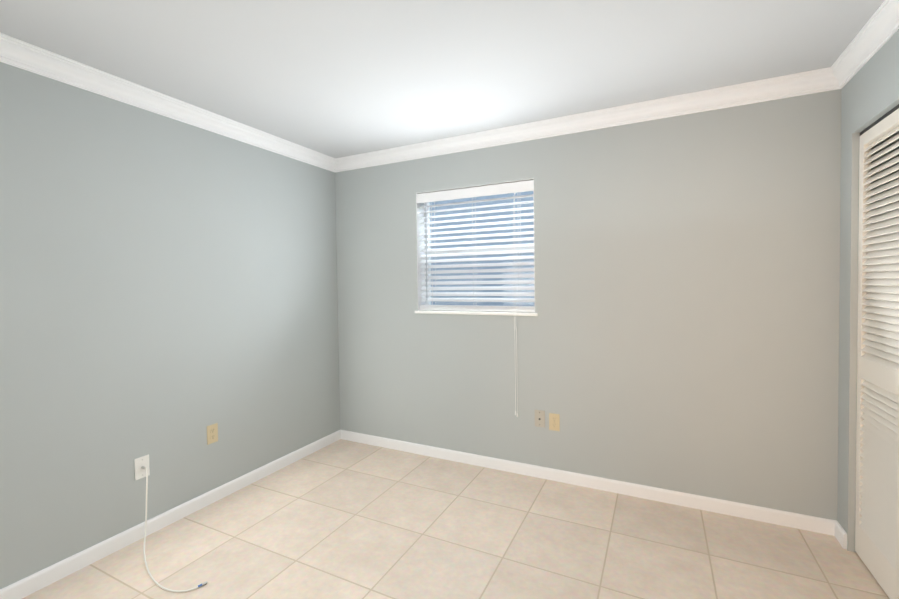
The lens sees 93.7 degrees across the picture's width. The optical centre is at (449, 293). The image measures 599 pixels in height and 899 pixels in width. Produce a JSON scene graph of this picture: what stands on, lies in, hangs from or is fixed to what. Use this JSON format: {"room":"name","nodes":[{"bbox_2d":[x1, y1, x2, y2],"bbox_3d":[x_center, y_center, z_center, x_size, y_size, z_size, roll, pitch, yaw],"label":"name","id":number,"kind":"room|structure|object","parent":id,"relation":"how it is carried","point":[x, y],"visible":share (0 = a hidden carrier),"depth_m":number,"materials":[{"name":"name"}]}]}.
{"room":"empty bedroom","nodes":[
{"label":"empty bedroom","id":0,"kind":"room"},
{"bbox_2d":[0,62,339,588],"bbox_3d":[-1.933,0.125,1.920,0.150,2.420,4.000,0,2,26],"label":"wall","id":1,"kind":"structure","parent":0,"point":[168,292],"depth_m":2.28,"materials":[{"name":"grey paint"}]},
{"bbox_2d":[134,454,149,480],"bbox_3d":[-1.659,0.944,2.279,0.020,0.116,0.071,0,2,26],"label":"outlet plate","id":2,"kind":"object","parent":1,"relation":"attached to","point":[140,463],"visible":0.96,"depth_m":2.28,"materials":[{"name":"white plastic"}]},
{"bbox_2d":[142,466,206,592],"bbox_3d":[-1.401,1.133,2.051,0.657,0.386,0.201,0,2,26],"label":"cable","id":3,"kind":"object","parent":2,"relation":"attached to","point":[161,586],"visible":0.98,"depth_m":2.05,"materials":[{"name":"white plastic"}]},
{"bbox_2d":[0,33,335,172],"bbox_3d":[-1.855,-1.036,1.844,0.060,0.098,4.000,0,2,26],"label":"crown molding","id":4,"kind":"structure","parent":1,"relation":"attached to","point":[14,52],"depth_m":2.25,"materials":[{"name":"white wood"}]},
{"bbox_2d":[0,430,339,598],"bbox_3d":[-1.843,1.295,1.912,0.014,0.078,4.000,0,2,26],"label":"baseboard","id":5,"kind":"structure","parent":1,"relation":"attached to","point":[34,582],"depth_m":2.29,"materials":[{"name":"white wood"}]},
{"bbox_2d":[207,423,217,444],"bbox_3d":[-1.485,0.882,2.641,0.008,0.116,0.071,0,2,26],"label":"duplex electrical outlet","id":6,"kind":"object","parent":1,"relation":"attached to","point":[212,433],"visible":1,"depth_m":2.64,"materials":[{"name":"beige plastic"}]},
{"bbox_2d":[0,0,883,157],"bbox_3d":[0.018,-1.137,0.938,4.519,0.100,4.350,0,2,26],"label":"ceiling","id":7,"kind":"structure","parent":0,"point":[337,78],"depth_m":1.95,"materials":[{"name":"paint"}]},
{"bbox_2d":[22,439,889,598],"bbox_3d":[0.052,1.382,1.001,4.519,0.100,4.350,0,2,26],"label":"floor","id":8,"kind":"structure","parent":0,"point":[342,519],"depth_m":2.16,"materials":[{"name":"tile"}]},
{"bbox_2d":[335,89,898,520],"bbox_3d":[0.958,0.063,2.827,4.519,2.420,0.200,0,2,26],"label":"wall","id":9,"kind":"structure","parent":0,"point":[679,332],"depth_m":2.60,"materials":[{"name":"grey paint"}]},
{"bbox_2d":[416,178,534,309],"bbox_3d":[0.204,-0.326,3.179,0.936,0.921,0.179,0,2,26],"label":"window","id":10,"kind":"structure","parent":9,"relation":"in","point":[468,251],"depth_m":3.31,"materials":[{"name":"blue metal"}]},
{"bbox_2d":[417,180,534,416],"bbox_3d":[0.180,0.047,3.130,0.928,1.647,0.105,0,2,26],"label":"window blind","id":11,"kind":"object","parent":10,"relation":"attached to","point":[498,189],"visible":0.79,"depth_m":3.11,"materials":[{"name":"white plastic"}]},
{"bbox_2d":[415,310,537,315],"bbox_3d":[0.206,0.145,3.182,0.980,0.022,0.198,0,2,26],"label":"window sill","id":12,"kind":"structure","parent":9,"relation":"attached to","point":[478,313],"depth_m":3.09,"materials":[{"name":"white wood"}]},
{"bbox_2d":[535,410,544,427],"bbox_3d":[0.622,0.865,2.903,0.071,0.116,0.009,0,2,26],"label":"outlet","id":13,"kind":"object","parent":9,"relation":"attached to","point":[539,418],"visible":1,"depth_m":2.90,"materials":[{"name":"beige plastic"}]},
{"bbox_2d":[549,413,559,430],"bbox_3d":[0.712,0.876,2.859,0.071,0.116,0.008,0,2,26],"label":"outlet","id":14,"kind":"object","parent":9,"relation":"attached to","point":[554,422],"visible":1,"depth_m":2.86,"materials":[{"name":"beige plastic"}]},
{"bbox_2d":[336,68,827,171],"bbox_3d":[0.486,-1.093,2.880,3.210,0.098,0.060,0,2,26],"label":"crown molding","id":15,"kind":"structure","parent":9,"relation":"attached to","point":[814,81],"depth_m":2.62,"materials":[{"name":"white wood"}]},
{"bbox_2d":[340,430,846,545],"bbox_3d":[0.544,1.238,2.936,3.319,0.078,0.040,0,2,26],"label":"baseboard","id":16,"kind":"structure","parent":9,"relation":"attached to","point":[752,512],"depth_m":2.66,"materials":[{"name":"white wood"}]},
{"bbox_2d":[837,29,898,532],"bbox_3d":[1.187,0.122,0.369,0.120,2.420,4.000,0,2,26],"label":"wall","id":17,"kind":"structure","parent":0,"point":[869,89],"depth_m":2.09,"materials":[{"name":"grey paint"}]},
{"bbox_2d":[828,0,898,90],"bbox_3d":[1.092,-1.039,0.380,0.060,0.098,4.000,0,2,26],"label":"crown molding","id":18,"kind":"structure","parent":17,"relation":"attached to","point":[877,31],"depth_m":1.83,"materials":[{"name":"white wood"}]},
{"bbox_2d":[847,96,898,552],"bbox_3d":[1.618,0.275,1.235,0.122,2.059,1.807,0,2,26],"label":"door frame","id":19,"kind":"structure","parent":17,"relation":"attached to","point":[878,117],"depth_m":2.05,"materials":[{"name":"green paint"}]},
{"bbox_2d":[855,108,898,598],"bbox_3d":[1.587,0.283,1.251,0.060,2.023,1.785,0,2,26],"label":"bifold closet door","id":20,"kind":"structure","parent":17,"relation":"in","point":[877,496],"depth_m":1.86,"materials":[{"name":"white paint"}]},
{"label":"outside","id":21,"kind":"structure","parent":0,"visible":0},
{"bbox_2d":[430,191,533,305],"bbox_3d":[0.390,-0.238,3.553,2.736,2.521,0.010,0,2,26],"label":"sky","id":22,"kind":"structure","parent":21,"point":[483,238],"depth_m":3.59,"materials":[{"name":"blue"}]}
]}

